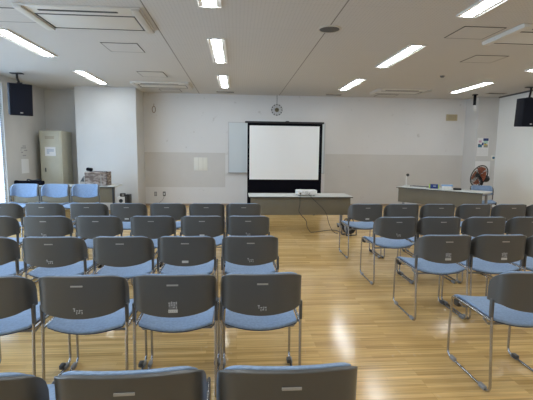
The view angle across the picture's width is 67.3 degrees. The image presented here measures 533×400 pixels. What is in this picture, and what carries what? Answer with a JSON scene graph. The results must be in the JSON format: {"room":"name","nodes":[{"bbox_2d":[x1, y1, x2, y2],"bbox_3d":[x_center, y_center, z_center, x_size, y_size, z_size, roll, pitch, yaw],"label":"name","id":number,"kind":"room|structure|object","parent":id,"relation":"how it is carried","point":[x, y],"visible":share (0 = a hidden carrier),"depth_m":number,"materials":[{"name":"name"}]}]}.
{"room":"community hall","nodes":[
{"label":"community hall","id":0,"kind":"room"},
{"bbox_2d":[0,75,45,211],"bbox_3d":[-5.380,-0.496,3.270,0.150,3.110,15.380,0,7,-4],"label":"wall","id":1,"kind":"structure","parent":0,"point":[17,130],"depth_m":9.31,"materials":[{"name":"grey paint"}]},
{"bbox_2d":[0,82,6,202],"bbox_3d":[-5.602,-0.836,6.465,0.098,2.920,4.620,0,7,-4],"label":"window","id":2,"kind":"structure","parent":1,"relation":"in","point":[3,199],"depth_m":8.72,"materials":[{"name":"white glass"}]},
{"bbox_2d":[44,89,77,183],"bbox_3d":[-5.359,-1.376,10.811,1.000,3.110,0.240,0,7,-4],"label":"wall","id":3,"kind":"structure","parent":0,"point":[59,103],"depth_m":10.58,"materials":[{"name":"grey paint"}]},
{"bbox_2d":[74,86,145,209],"bbox_3d":[-4.094,-1.339,10.611,1.495,3.110,0.830,0,7,-4],"label":"pillar","id":4,"kind":"structure","parent":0,"point":[109,120],"depth_m":10.18,"materials":[{"name":"paint"}]},
{"bbox_2d":[0,0,532,99],"bbox_3d":[0.821,-2.076,3.542,12.650,0.100,15.780,0,7,-4],"label":"ceiling","id":5,"kind":"structure","parent":0,"point":[274,47],"depth_m":6.25,"materials":[{"name":"white paint"}]},
{"bbox_2d":[0,7,35,22],"bbox_3d":[-3.131,-2.209,4.774,0.550,0.007,0.510,0,7,-4],"label":"ceiling hatch","id":6,"kind":"object","parent":5,"relation":"attached to","point":[7,14],"visible":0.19,"depth_m":4.82,"materials":[{"name":"grey"}]},
{"bbox_2d":[7,72,32,115],"bbox_3d":[-5.187,-2.217,8.418,0.420,0.881,0.396,-4,8,-37],"label":"loudspeaker","id":7,"kind":"object","parent":5,"relation":"hanging from","point":[20,97],"visible":1,"depth_m":8.31,"materials":[{"name":"black plastic"}]},
{"bbox_2d":[9,83,32,115],"bbox_3d":[-5.098,-2.082,8.315,0.400,0.615,0.099,-4,8,-37],"label":"grille","id":8,"kind":"object","parent":7,"relation":"attached to","point":[20,94],"depth_m":8.31,"materials":[{"name":"black"}]},
{"bbox_2d":[0,28,57,56],"bbox_3d":[-3.632,-2.358,6.058,0.254,0.020,1.508,0,7,-4],"label":"recessed light","id":9,"kind":"object","parent":5,"relation":"in","point":[8,34],"visible":1,"depth_m":5.98,"materials":[{"name":"white plastic"}]},
{"bbox_2d":[12,3,154,33],"bbox_3d":[-2.139,-2.185,4.850,1.380,0.050,0.850,0,7,-4],"label":"air conditioner","id":10,"kind":"object","parent":5,"relation":"attached to","point":[52,17],"visible":1,"depth_m":4.75,"materials":[{"name":"white plastic"}]},
{"bbox_2d":[38,14,142,29],"bbox_3d":[-2.147,-2.201,4.959,1.100,0.004,0.510,0,7,-4],"label":"grille","id":11,"kind":"object","parent":10,"relation":"attached to","point":[67,21],"depth_m":4.93,"materials":[{"name":"white plastic"}]},
{"bbox_2d":[71,70,107,83],"bbox_3d":[-3.831,-2.676,8.762,0.254,0.020,1.508,0,7,-4],"label":"recessed light","id":12,"kind":"object","parent":5,"relation":"in","point":[82,73],"visible":1,"depth_m":8.61,"materials":[{"name":"white plastic"}]},
{"bbox_2d":[100,42,144,52],"bbox_3d":[-2.219,-2.367,6.216,0.540,0.007,0.530,0,7,-4],"label":"ceiling hatch","id":13,"kind":"object","parent":5,"relation":"attached to","point":[113,47],"visible":1,"depth_m":6.19,"materials":[{"name":"grey"}]},
{"bbox_2d":[129,81,192,89],"bbox_3d":[-2.494,-2.743,9.600,1.370,0.050,0.740,0,7,-4],"label":"air conditioner","id":14,"kind":"object","parent":5,"relation":"attached to","point":[136,84],"visible":1,"depth_m":9.47,"materials":[{"name":"white plastic"}]},
{"bbox_2d":[197,0,221,7],"bbox_3d":[-0.568,-2.046,3.675,0.254,0.020,1.508,0,7,-4],"label":"recessed light","id":15,"kind":"object","parent":5,"relation":"in","point":[201,3],"visible":1,"depth_m":4.32,"materials":[{"name":"white plastic"}]},
{"bbox_2d":[207,38,227,62],"bbox_3d":[-0.769,-2.366,6.399,0.254,0.020,1.508,0,7,-4],"label":"recessed light","id":16,"kind":"object","parent":5,"relation":"in","point":[217,46],"visible":1,"depth_m":6.24,"materials":[{"name":"white plastic"}]},
{"bbox_2d":[217,75,229,87],"bbox_3d":[-0.968,-2.684,9.103,0.254,0.020,1.508,0,7,-4],"label":"recessed light","id":17,"kind":"object","parent":5,"relation":"in","point":[223,80],"visible":1,"depth_m":8.99,"materials":[{"name":"white plastic"}]},
{"bbox_2d":[318,25,340,32],"bbox_3d":[0.815,-2.209,5.176,0.304,0.013,0.304,0,7,-4],"label":"ceiling speaker","id":18,"kind":"object","parent":5,"relation":"attached to","point":[327,28],"visible":1,"depth_m":5.14,"materials":[{"name":"grey"}]},
{"bbox_2d":[375,44,426,67],"bbox_3d":[2.173,-2.359,6.617,0.254,0.020,1.508,0,7,-4],"label":"recessed light","id":19,"kind":"object","parent":5,"relation":"in","point":[410,49],"visible":1,"depth_m":6.46,"materials":[{"name":"white plastic"}]},
{"bbox_2d":[370,88,431,95],"bbox_3d":[3.390,-2.745,10.170,1.350,0.050,0.710,0,7,-4],"label":"air conditioner","id":20,"kind":"object","parent":5,"relation":"attached to","point":[418,92],"visible":1,"depth_m":10.08,"materials":[{"name":"white plastic"}]},
{"bbox_2d":[449,82,495,92],"bbox_3d":[4.866,-2.670,9.535,0.254,0.020,1.508,0,7,-4],"label":"recessed light","id":21,"kind":"object","parent":5,"relation":"in","point":[483,83],"visible":1,"depth_m":9.42,"materials":[{"name":"white plastic"}]},
{"bbox_2d":[444,26,506,38],"bbox_3d":[2.738,-2.203,5.279,0.550,0.007,0.510,0,7,-4],"label":"ceiling hatch","id":22,"kind":"object","parent":5,"relation":"attached to","point":[466,32],"visible":1,"depth_m":5.25,"materials":[{"name":"grey"}]},
{"bbox_2d":[456,0,506,17],"bbox_3d":[2.374,-2.039,3.893,0.254,0.020,1.508,0,7,-4],"label":"recessed light","id":23,"kind":"object","parent":5,"relation":"in","point":[479,8],"visible":1,"depth_m":4.36,"materials":[{"name":"white plastic"}]},
{"bbox_2d":[460,55,508,62],"bbox_3d":[3.636,-2.359,6.700,0.550,0.007,0.490,0,7,-4],"label":"ceiling hatch","id":24,"kind":"object","parent":5,"relation":"attached to","point":[477,58],"visible":1,"depth_m":6.66,"materials":[{"name":"grey"}]},
{"bbox_2d":[482,23,532,45],"bbox_3d":[3.791,-2.177,5.339,1.380,0.050,0.850,0,7,-4],"label":"air conditioner","id":25,"kind":"object","parent":5,"relation":"attached to","point":[522,34],"visible":1,"depth_m":5.37,"materials":[{"name":"white plastic"}]},
{"bbox_2d":[496,32,532,43],"bbox_3d":[3.783,-2.193,5.448,1.100,0.004,0.510,0,7,-4],"label":"grille","id":26,"kind":"object","parent":25,"relation":"attached to","point":[521,37],"depth_m":5.48,"materials":[{"name":"white plastic"}]},
{"bbox_2d":[514,87,532,126],"bbox_3d":[6.130,-2.178,9.357,0.420,0.928,0.350,1,7,1],"label":"loudspeaker","id":27,"kind":"object","parent":5,"relation":"hanging from","point":[524,106],"visible":1,"depth_m":9.26,"materials":[{"name":"black"}]},
{"bbox_2d":[522,98,532,125],"bbox_3d":[6.125,-2.022,9.225,0.400,0.619,0.051,1,7,1],"label":"grille","id":28,"kind":"object","parent":27,"relation":"attached to","point":[527,103],"depth_m":9.22,"materials":[{"name":"black"}]},
{"bbox_2d":[0,206,532,399],"bbox_3d":[0.786,1.113,3.914,12.650,0.100,15.780,0,7,-4],"label":"floor","id":29,"kind":"structure","parent":0,"point":[346,318],"depth_m":3.26,"materials":[{"name":"brown wood"}]},
{"bbox_2d":[0,203,23,259],"bbox_3d":[-3.567,0.411,5.598,0.503,0.808,0.584,0,7,-4],"label":"chair","id":30,"kind":"object","parent":29,"relation":"on","point":[13,210],"visible":0.43,"depth_m":5.32,"materials":[{"name":"grey"}]},
{"bbox_2d":[0,216,33,279],"bbox_3d":[-2.964,0.541,4.537,0.503,0.808,0.584,0,7,-4],"label":"chair","id":31,"kind":"object","parent":29,"relation":"on","point":[9,226],"visible":0.5,"depth_m":4.27,"materials":[{"name":"grey"}]},
{"bbox_2d":[0,237,36,275],"bbox_3d":[-2.327,0.669,3.504,0.503,0.808,0.584,0,7,-4],"label":"chair","id":32,"kind":"object","parent":29,"relation":"on","point":[9,248],"visible":0.7,"depth_m":3.30,"materials":[{"name":"grey plastic"}]},
{"bbox_2d":[0,261,30,274],"bbox_3d":[-2.329,0.606,3.531,0.440,0.054,0.508,0,7,-4],"label":"seat cushion","id":33,"kind":"object","parent":32,"relation":"on","point":[9,268],"depth_m":3.49,"materials":[{"name":"blue fabric"}]},
{"bbox_2d":[9,184,39,208],"bbox_3d":[-4.588,0.151,7.447,0.543,0.873,0.631,0,7,-4],"label":"chair","id":34,"kind":"object","parent":29,"relation":"on","point":[19,190],"visible":0.62,"depth_m":7.65,"materials":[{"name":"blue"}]},
{"bbox_2d":[10,202,37,207],"bbox_3d":[-4.584,0.092,7.403,0.475,0.058,0.549,0,7,-4],"label":"seat cushion","id":35,"kind":"object","parent":34,"relation":"on","point":[21,204],"depth_m":7.54,"materials":[{"name":"blue fabric"}]},
{"bbox_2d":[10,184,37,196],"bbox_3d":[-4.600,-0.176,7.628,0.485,0.265,0.140,0,7,-4],"label":"cushion","id":36,"kind":"object","parent":34,"relation":"on","point":[19,190],"depth_m":7.66,"materials":[{"name":"blue fabric"}]},
{"bbox_2d":[0,372,55,399],"bbox_3d":[-1.002,0.914,1.529,0.503,0.808,0.584,0,7,-3],"label":"chair","id":37,"kind":"object","parent":29,"relation":"on","point":[13,385],"visible":0.7,"depth_m":1.26,"materials":[{"name":"grey plastic"}]},
{"bbox_2d":[0,372,33,376],"bbox_3d":[-0.988,0.658,1.296,0.449,0.245,0.129,0,7,-3],"label":"cushion","id":38,"kind":"object","parent":37,"relation":"on","point":[5,374],"depth_m":1.26,"materials":[{"name":"blue fabric"}]},
{"bbox_2d":[47,384,55,399],"bbox_3d":[-1.003,0.851,1.556,0.440,0.054,0.508,0,7,-3],"label":"seat cushion","id":39,"kind":"object","parent":37,"relation":"on","point":[51,387],"depth_m":1.72,"materials":[{"name":"blue fabric"}]},
{"bbox_2d":[0,275,71,383],"bbox_3d":[-1.612,0.793,2.511,0.503,0.808,0.584,0,7,-4],"label":"chair","id":40,"kind":"object","parent":29,"relation":"on","point":[19,304],"visible":0.83,"depth_m":2.31,"materials":[{"name":"grey"}]},
{"bbox_2d":[0,301,39,334],"bbox_3d":[-1.613,0.730,2.538,0.440,0.054,0.508,0,7,-4],"label":"seat cushion","id":41,"kind":"object","parent":40,"relation":"on","point":[21,322],"depth_m":2.41,"materials":[{"name":"blue fabric"}]},
{"bbox_2d":[25,203,78,236],"bbox_3d":[-3.018,0.412,5.639,0.503,0.808,0.584,0,7,-4],"label":"chair","id":42,"kind":"object","parent":29,"relation":"on","point":[32,209],"visible":0.38,"depth_m":5.33,"materials":[{"name":"grey"}]},
{"bbox_2d":[40,184,70,216],"bbox_3d":[-4.029,0.153,7.488,0.543,0.873,0.631,0,7,-4],"label":"chair","id":43,"kind":"object","parent":29,"relation":"on","point":[49,190],"visible":0.72,"depth_m":7.70,"materials":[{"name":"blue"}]},
{"bbox_2d":[41,184,67,197],"bbox_3d":[-4.042,-0.174,7.669,0.485,0.265,0.140,0,7,-4],"label":"cushion","id":44,"kind":"object","parent":43,"relation":"on","point":[49,190],"depth_m":7.70,"materials":[{"name":"blue fabric"}]},
{"bbox_2d":[39,131,72,209],"bbox_3d":[-5.406,-0.762,10.332,0.524,2.000,0.664,0,7,-4],"label":"locker","id":45,"kind":"object","parent":29,"relation":"on","point":[55,146],"visible":0.79,"depth_m":10.02,"materials":[{"name":"beige metal"}]},
{"bbox_2d":[23,216,88,282],"bbox_3d":[-2.403,0.543,4.579,0.503,0.808,0.584,0,7,-4],"label":"chair","id":46,"kind":"object","parent":29,"relation":"on","point":[34,226],"visible":0.5,"depth_m":4.28,"materials":[{"name":"grey plastic"}]},
{"bbox_2d":[22,236,102,327],"bbox_3d":[-1.780,0.670,3.545,0.503,0.808,0.584,0,7,-4],"label":"chair","id":47,"kind":"object","parent":29,"relation":"on","point":[66,255],"visible":0.87,"depth_m":3.25,"materials":[{"name":"grey plastic"}]},
{"bbox_2d":[28,260,96,276],"bbox_3d":[-1.782,0.607,3.571,0.440,0.054,0.508,0,7,-4],"label":"seat cushion","id":48,"kind":"object","parent":47,"relation":"on","point":[77,268],"depth_m":3.46,"materials":[{"name":"blue fabric"}]},
{"bbox_2d":[14,184,121,214],"bbox_3d":[-4.556,0.014,9.255,2.246,0.728,0.604,0,7,-4],"label":"folding table","id":49,"kind":"object","parent":29,"relation":"on","point":[107,193],"visible":0.39,"depth_m":9.03,"materials":[{"name":"grey laminate"}]},
{"bbox_2d":[84,171,111,185],"bbox_3d":[-3.872,-0.508,9.184,0.480,0.340,0.403,0,7,-4],"label":"carton","id":50,"kind":"object","parent":49,"relation":"on","point":[103,178],"visible":0.8,"depth_m":9.05,"materials":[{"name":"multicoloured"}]},
{"bbox_2d":[63,184,99,228],"bbox_3d":[-3.471,0.154,7.530,0.543,0.873,0.631,0,7,-4],"label":"chair","id":51,"kind":"object","parent":29,"relation":"on","point":[79,190],"visible":0.69,"depth_m":7.74,"materials":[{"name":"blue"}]},
{"bbox_2d":[63,202,98,207],"bbox_3d":[-3.467,0.094,7.486,0.475,0.058,0.549,0,7,-4],"label":"seat cushion","id":52,"kind":"object","parent":51,"relation":"on","point":[66,205],"depth_m":7.28,"materials":[{"name":"blue fabric"}]},
{"bbox_2d":[71,184,97,197],"bbox_3d":[-3.483,-0.173,7.711,0.485,0.265,0.140,0,7,-4],"label":"cushion","id":53,"kind":"object","parent":51,"relation":"on","point":[79,190],"depth_m":7.75,"materials":[{"name":"blue fabric"}]},
{"bbox_2d":[38,274,147,379],"bbox_3d":[-1.082,0.794,2.550,0.503,0.808,0.584,0,7,-4],"label":"chair","id":54,"kind":"object","parent":29,"relation":"on","point":[95,303],"visible":0.93,"depth_m":2.26,"materials":[{"name":"grey plastic"}]},
{"bbox_2d":[43,274,119,276],"bbox_3d":[-1.064,0.538,2.318,0.449,0.245,0.129,0,7,-4],"label":"cushion","id":55,"kind":"object","parent":54,"relation":"on","point":[94,275],"depth_m":2.24,"materials":[{"name":"blue fabric"}]},
{"bbox_2d":[47,299,133,333],"bbox_3d":[-1.084,0.731,2.577,0.440,0.054,0.508,0,7,-4],"label":"seat cushion","id":56,"kind":"object","parent":54,"relation":"on","point":[116,320],"depth_m":2.40,"materials":[{"name":"blue fabric"}]},
{"bbox_2d":[70,203,118,235],"bbox_3d":[-2.441,0.414,5.682,0.503,0.808,0.584,0,7,-5],"label":"chair","id":57,"kind":"object","parent":29,"relation":"on","point":[77,209],"visible":0.42,"depth_m":5.37,"materials":[{"name":"grey"}]},
{"bbox_2d":[75,216,128,280],"bbox_3d":[-1.862,0.544,4.619,0.503,0.808,0.584,0,7,-4],"label":"chair","id":58,"kind":"object","parent":29,"relation":"on","point":[89,227],"visible":0.59,"depth_m":4.32,"materials":[{"name":"grey plastic"}]},
{"bbox_2d":[93,236,162,278],"bbox_3d":[-1.224,0.672,3.586,0.503,0.808,0.584,0,7,-5],"label":"chair","id":59,"kind":"object","parent":29,"relation":"on","point":[128,257],"visible":0.77,"depth_m":3.29,"materials":[{"name":"grey plastic"}]},
{"bbox_2d":[97,259,156,277],"bbox_3d":[-1.227,0.608,3.612,0.440,0.054,0.508,0,7,-5],"label":"seat cushion","id":60,"kind":"object","parent":59,"relation":"on","point":[144,268],"depth_m":3.49,"materials":[{"name":"blue fabric"}]},
{"bbox_2d":[54,366,210,399],"bbox_3d":[-0.475,0.915,1.568,0.503,0.808,0.584,0,7,-6],"label":"chair","id":61,"kind":"object","parent":29,"relation":"on","point":[177,382],"visible":1,"depth_m":1.25,"materials":[{"name":"grey plastic"}]},
{"bbox_2d":[62,366,196,374],"bbox_3d":[-0.452,0.659,1.335,0.449,0.245,0.129,0,7,-6],"label":"cushion","id":62,"kind":"object","parent":61,"relation":"on","point":[177,370],"depth_m":1.27,"materials":[{"name":"blue fabric"}]},
{"bbox_2d":[110,203,154,250],"bbox_3d":[-1.917,0.415,5.721,0.503,0.808,0.584,0,7,-4],"label":"chair","id":63,"kind":"object","parent":29,"relation":"on","point":[124,211],"visible":0.45,"depth_m":5.42,"materials":[{"name":"grey"}]},
{"bbox_2d":[130,216,178,285],"bbox_3d":[-1.279,0.545,4.662,0.503,0.808,0.584,0,7,-4],"label":"chair","id":64,"kind":"object","parent":29,"relation":"on","point":[152,227],"visible":0.52,"depth_m":4.36,"materials":[{"name":"grey plastic"}]},
{"bbox_2d":[152,235,178,247],"bbox_3d":[-1.281,0.482,4.689,0.440,0.054,0.508,0,7,-4],"label":"seat cushion","id":65,"kind":"object","parent":64,"relation":"on","point":[154,240],"depth_m":4.56,"materials":[{"name":"blue fabric"}]},
{"bbox_2d":[150,203,186,254],"bbox_3d":[-1.382,0.416,5.760,0.503,0.808,0.584,0,7,-4],"label":"chair","id":66,"kind":"object","parent":29,"relation":"on","point":[175,210],"visible":0.51,"depth_m":5.45,"materials":[{"name":"grey"}]},
{"bbox_2d":[132,273,219,397],"bbox_3d":[-0.560,0.795,2.589,0.503,0.808,0.584,0,7,-5],"label":"chair","id":67,"kind":"object","parent":29,"relation":"on","point":[186,302],"visible":0.96,"depth_m":2.30,"materials":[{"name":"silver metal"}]},
{"bbox_2d":[137,273,209,275],"bbox_3d":[-0.540,0.539,2.357,0.449,0.245,0.129,0,7,-5],"label":"cushion","id":68,"kind":"object","parent":67,"relation":"on","point":[185,274],"depth_m":2.28,"materials":[{"name":"blue fabric"}]},
{"bbox_2d":[138,306,213,331],"bbox_3d":[-0.562,0.732,2.616,0.440,0.054,0.508,0,7,-5],"label":"seat cushion","id":69,"kind":"object","parent":67,"relation":"on","point":[204,319],"depth_m":2.43,"materials":[{"name":"blue fabric"}]},
{"bbox_2d":[157,236,217,295],"bbox_3d":[-0.698,0.673,3.625,0.503,0.808,0.584,0,7,-4],"label":"chair","id":70,"kind":"object","parent":29,"relation":"on","point":[179,254],"visible":0.84,"depth_m":3.33,"materials":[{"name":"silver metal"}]},
{"bbox_2d":[161,260,213,273],"bbox_3d":[-0.700,0.610,3.651,0.440,0.054,0.508,0,7,-4],"label":"seat cushion","id":71,"kind":"object","parent":70,"relation":"on","point":[208,267],"depth_m":3.54,"materials":[{"name":"blue fabric"}]},
{"bbox_2d":[180,216,225,273],"bbox_3d":[-0.735,0.547,4.702,0.503,0.808,0.584,0,7,-5],"label":"chair","id":72,"kind":"object","parent":29,"relation":"on","point":[211,226],"visible":0.51,"depth_m":4.40,"materials":[{"name":"grey plastic"}]},
{"bbox_2d":[189,203,224,219],"bbox_3d":[-0.851,0.417,5.799,0.503,0.808,0.584,0,7,-4],"label":"chair","id":73,"kind":"object","parent":29,"relation":"on","point":[195,209],"visible":0.36,"depth_m":5.49,"materials":[{"name":"grey"}]},
{"bbox_2d":[226,203,260,235],"bbox_3d":[-0.339,0.419,5.837,0.503,0.808,0.584,0,7,-4],"label":"chair","id":74,"kind":"object","parent":29,"relation":"on","point":[232,209],"visible":0.41,"depth_m":5.53,"materials":[{"name":"grey"}]},
{"bbox_2d":[226,216,269,236],"bbox_3d":[-0.227,0.548,4.740,0.503,0.808,0.584,0,7,-4],"label":"chair","id":75,"kind":"object","parent":29,"relation":"on","point":[235,225],"visible":0.56,"depth_m":4.43,"materials":[{"name":"grey plastic"}]},
{"bbox_2d":[221,235,278,276],"bbox_3d":[-0.157,0.674,3.665,0.503,0.808,0.584,0,7,-4],"label":"chair","id":76,"kind":"object","parent":29,"relation":"on","point":[240,254],"visible":0.83,"depth_m":3.37,"materials":[{"name":"grey plastic"}]},
{"bbox_2d":[225,261,274,273],"bbox_3d":[-0.158,0.611,3.692,0.440,0.054,0.508,0,7,-4],"label":"seat cushion","id":77,"kind":"object","parent":76,"relation":"on","point":[229,267],"depth_m":3.58,"materials":[{"name":"blue fabric"}]},
{"bbox_2d":[220,272,302,369],"bbox_3d":[-0.047,0.796,2.627,0.503,0.808,0.584,0,7,-4],"label":"chair","id":78,"kind":"object","parent":29,"relation":"on","point":[251,301],"visible":0.96,"depth_m":2.34,"materials":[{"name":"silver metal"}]},
{"bbox_2d":[225,308,296,329],"bbox_3d":[-0.049,0.733,2.654,0.440,0.054,0.508,0,7,-4],"label":"seat cushion","id":79,"kind":"object","parent":78,"relation":"on","point":[232,319],"depth_m":2.47,"materials":[{"name":"blue fabric"}]},
{"bbox_2d":[226,272,296,274],"bbox_3d":[-0.029,0.540,2.394,0.449,0.245,0.129,0,7,-4],"label":"cushion","id":80,"kind":"object","parent":78,"relation":"on","point":[235,273],"depth_m":2.32,"materials":[{"name":"blue fabric"}]},
{"bbox_2d":[245,121,323,202],"bbox_3d":[0.441,-0.781,9.835,1.943,2.282,0.400,0,7,-4],"label":"projection screen","id":81,"kind":"object","parent":29,"relation":"on","point":[283,157],"visible":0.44,"depth_m":9.79,"materials":[{"name":"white fabric"}]},
{"bbox_2d":[216,362,357,399],"bbox_3d":[0.056,0.917,1.607,0.503,0.808,0.584,0,7,-4],"label":"chair","id":82,"kind":"object","parent":29,"relation":"on","point":[330,381],"visible":1,"depth_m":1.29,"materials":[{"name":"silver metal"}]},
{"bbox_2d":[225,362,350,369],"bbox_3d":[0.074,0.660,1.374,0.449,0.245,0.129,0,7,-4],"label":"cushion","id":83,"kind":"object","parent":82,"relation":"on","point":[340,365],"depth_m":1.31,"materials":[{"name":"blue fabric"}]},
{"bbox_2d":[248,193,352,227],"bbox_3d":[0.638,0.242,7.908,1.991,0.700,0.604,0,7,-4],"label":"folding table","id":84,"kind":"object","parent":29,"relation":"on","point":[271,203],"visible":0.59,"depth_m":7.65,"materials":[{"name":"grey laminate"}]},
{"bbox_2d":[339,204,382,258],"bbox_3d":[1.398,0.427,5.931,0.503,0.808,0.584,0,7,-4],"label":"chair","id":85,"kind":"object","parent":29,"relation":"on","point":[365,213],"visible":0.94,"depth_m":5.64,"materials":[{"name":"grey plastic"}]},
{"bbox_2d":[342,220,373,228],"bbox_3d":[1.396,0.363,5.958,0.440,0.054,0.508,0,7,-4],"label":"seat cushion","id":86,"kind":"object","parent":85,"relation":"on","point":[358,225],"depth_m":5.86,"materials":[{"name":"blue fabric"}]},
{"bbox_2d":[360,217,416,284],"bbox_3d":[1.456,0.562,4.780,0.503,0.808,0.584,0,7,-4],"label":"chair","id":87,"kind":"object","parent":29,"relation":"on","point":[394,232],"visible":0.99,"depth_m":4.51,"materials":[{"name":"grey plastic"}]},
{"bbox_2d":[363,236,412,247],"bbox_3d":[1.454,0.498,4.807,0.440,0.054,0.508,0,7,-4],"label":"seat cushion","id":88,"kind":"object","parent":87,"relation":"on","point":[383,242],"depth_m":4.69,"materials":[{"name":"blue fabric"}]},
{"bbox_2d":[372,204,418,257],"bbox_3d":[1.925,0.428,5.970,0.503,0.808,0.584,0,7,-4],"label":"chair","id":89,"kind":"object","parent":29,"relation":"on","point":[391,210],"visible":0.55,"depth_m":5.66,"materials":[{"name":"grey"}]},
{"bbox_2d":[399,217,460,283],"bbox_3d":[1.966,0.563,4.818,0.503,0.808,0.584,0,7,-4],"label":"chair","id":90,"kind":"object","parent":29,"relation":"on","point":[426,225],"visible":0.64,"depth_m":4.51,"materials":[{"name":"grey plastic"}]},
{"bbox_2d":[405,204,454,257],"bbox_3d":[2.462,0.429,6.010,0.503,0.808,0.584,0,7,-4],"label":"chair","id":91,"kind":"object","parent":29,"relation":"on","point":[428,210],"visible":0.44,"depth_m":5.70,"materials":[{"name":"grey"}]},
{"bbox_2d":[393,235,470,320],"bbox_3d":[1.565,0.678,3.797,0.503,0.808,0.584,0,7,-4],"label":"chair","id":92,"kind":"object","parent":29,"relation":"on","point":[439,255],"visible":1,"depth_m":3.53,"materials":[{"name":"grey plastic"}]},
{"bbox_2d":[398,256,464,273],"bbox_3d":[1.563,0.614,3.824,0.440,0.054,0.508,0,7,-4],"label":"seat cushion","id":93,"kind":"object","parent":92,"relation":"on","point":[426,267],"depth_m":3.70,"materials":[{"name":"blue fabric"}]},
{"bbox_2d":[396,185,491,207],"bbox_3d":[4.079,0.097,9.370,0.554,0.724,2.006,-5,9,-42],"label":"folding table","id":94,"kind":"object","parent":29,"relation":"on","point":[409,194],"visible":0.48,"depth_m":9.14,"materials":[{"name":"grey laminate"}]},
{"bbox_2d":[455,204,490,228],"bbox_3d":[3.001,0.431,6.050,0.503,0.808,0.584,0,7,-4],"label":"chair","id":95,"kind":"object","parent":29,"relation":"on","point":[464,211],"visible":0.5,"depth_m":5.74,"materials":[{"name":"grey"}]},
{"bbox_2d":[446,217,505,283],"bbox_3d":[2.506,0.564,4.858,0.503,0.808,0.584,0,7,-4],"label":"chair","id":96,"kind":"object","parent":29,"relation":"on","point":[474,227],"visible":0.52,"depth_m":4.55,"materials":[{"name":"grey plastic"}]},
{"bbox_2d":[470,165,489,184],"bbox_3d":[5.474,-0.257,10.204,0.416,1.264,0.567,0,7,-4],"label":"fan","id":97,"kind":"object","parent":29,"relation":"on","point":[481,174],"visible":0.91,"depth_m":10.13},
{"bbox_2d":[470,185,496,214],"bbox_3d":[4.944,0.087,9.179,0.503,0.808,0.584,3,7,19],"label":"chair","id":98,"kind":"object","parent":29,"relation":"on","point":[473,187],"visible":0.41,"depth_m":9.32,"materials":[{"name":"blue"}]},
{"bbox_2d":[471,185,492,195],"bbox_3d":[5.012,-0.214,9.336,0.449,0.245,0.129,3,7,19],"label":"cushion","id":99,"kind":"object","parent":98,"relation":"on","point":[474,187],"depth_m":9.36,"materials":[{"name":"blue fabric"}]},
{"bbox_2d":[441,234,526,319],"bbox_3d":[2.077,0.679,3.835,0.503,0.808,0.584,0,7,-4],"label":"chair","id":100,"kind":"object","parent":29,"relation":"on","point":[489,254],"visible":0.79,"depth_m":3.55,"materials":[{"name":"grey plastic"}]},
{"bbox_2d":[459,257,518,273],"bbox_3d":[2.075,0.616,3.862,0.440,0.054,0.508,0,7,-4],"label":"seat cushion","id":101,"kind":"object","parent":100,"relation":"on","point":[482,266],"depth_m":3.71,"materials":[{"name":"blue fabric"}]},
{"bbox_2d":[447,271,532,391],"bbox_3d":[1.633,0.804,2.717,0.503,0.808,0.584,0,7,-4],"label":"chair","id":102,"kind":"object","parent":29,"relation":"on","point":[508,300],"visible":1,"depth_m":2.50,"materials":[{"name":"grey"}]},
{"bbox_2d":[455,294,532,326],"bbox_3d":[1.631,0.741,2.743,0.440,0.054,0.508,0,7,-4],"label":"seat cushion","id":103,"kind":"object","parent":102,"relation":"on","point":[502,314],"depth_m":2.64,"materials":[{"name":"blue fabric"}]},
{"bbox_2d":[483,217,532,277],"bbox_3d":[3.039,0.566,4.897,0.503,0.808,0.584,0,7,-4],"label":"chair","id":104,"kind":"object","parent":29,"relation":"on","point":[516,225],"visible":0.38,"depth_m":4.59,"materials":[{"name":"grey"}]},
{"bbox_2d":[490,204,526,221],"bbox_3d":[3.542,0.432,6.090,0.503,0.808,0.584,0,7,-4],"label":"chair","id":105,"kind":"object","parent":29,"relation":"on","point":[508,211],"visible":0.41,"depth_m":5.78,"materials":[{"name":"grey"}]},
{"bbox_2d":[489,236,532,281],"bbox_3d":[2.586,0.680,3.873,0.503,0.808,0.584,0,7,-4],"label":"chair","id":106,"kind":"object","parent":29,"relation":"on","point":[528,261],"visible":0.43,"depth_m":3.65,"materials":[{"name":"grey"}]},
{"bbox_2d":[511,257,532,270],"bbox_3d":[2.584,0.617,3.900,0.440,0.054,0.508,0,7,-4],"label":"seat cushion","id":107,"kind":"object","parent":106,"relation":"on","point":[529,262],"depth_m":3.81,"materials":[{"name":"blue fabric"}]},
{"bbox_2d":[143,92,465,203],"bbox_3d":[0.236,-1.385,11.419,12.650,3.110,0.150,0,7,-4],"label":"wall","id":108,"kind":"structure","parent":0,"point":[372,144],"depth_m":11.39,"materials":[{"name":"paint"}]},
{"bbox_2d":[194,157,207,170],"bbox_3d":[-1.847,-1.012,11.227,0.380,0.366,0.014,0,7,-4],"label":"cover plate","id":109,"kind":"object","parent":108,"relation":"attached to","point":[200,163],"visible":1,"depth_m":11.22,"materials":[{"name":"white"}]},
{"bbox_2d":[228,122,325,173],"bbox_3d":[0.295,-1.463,11.293,2.750,1.425,0.090,0,7,-4],"label":"whiteboard","id":110,"kind":"object","parent":108,"relation":"attached to","point":[237,131],"visible":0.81,"depth_m":11.24,"materials":[{"name":"white"}]},
{"bbox_2d":[461,96,499,204],"bbox_3d":[6.083,-1.326,11.464,0.580,3.110,0.630,0,7,-4],"label":"wall","id":111,"kind":"structure","parent":0,"point":[482,122],"depth_m":11.17,"materials":[{"name":"paint"}]},
{"bbox_2d":[476,138,488,155],"bbox_3d":[6.014,-1.473,11.120,0.330,0.500,0.006,0,7,-4],"label":"poster","id":112,"kind":"object","parent":111,"relation":"attached to","point":[482,143],"visible":1,"depth_m":11.12,"materials":[{"name":"white paper"}]},
{"bbox_2d":[492,91,532,206],"bbox_3d":[6.986,-0.467,4.186,0.150,3.110,15.380,0,7,-4],"label":"wall","id":113,"kind":"structure","parent":0,"point":[513,168],"depth_m":10.48,"materials":[{"name":"white paint"}]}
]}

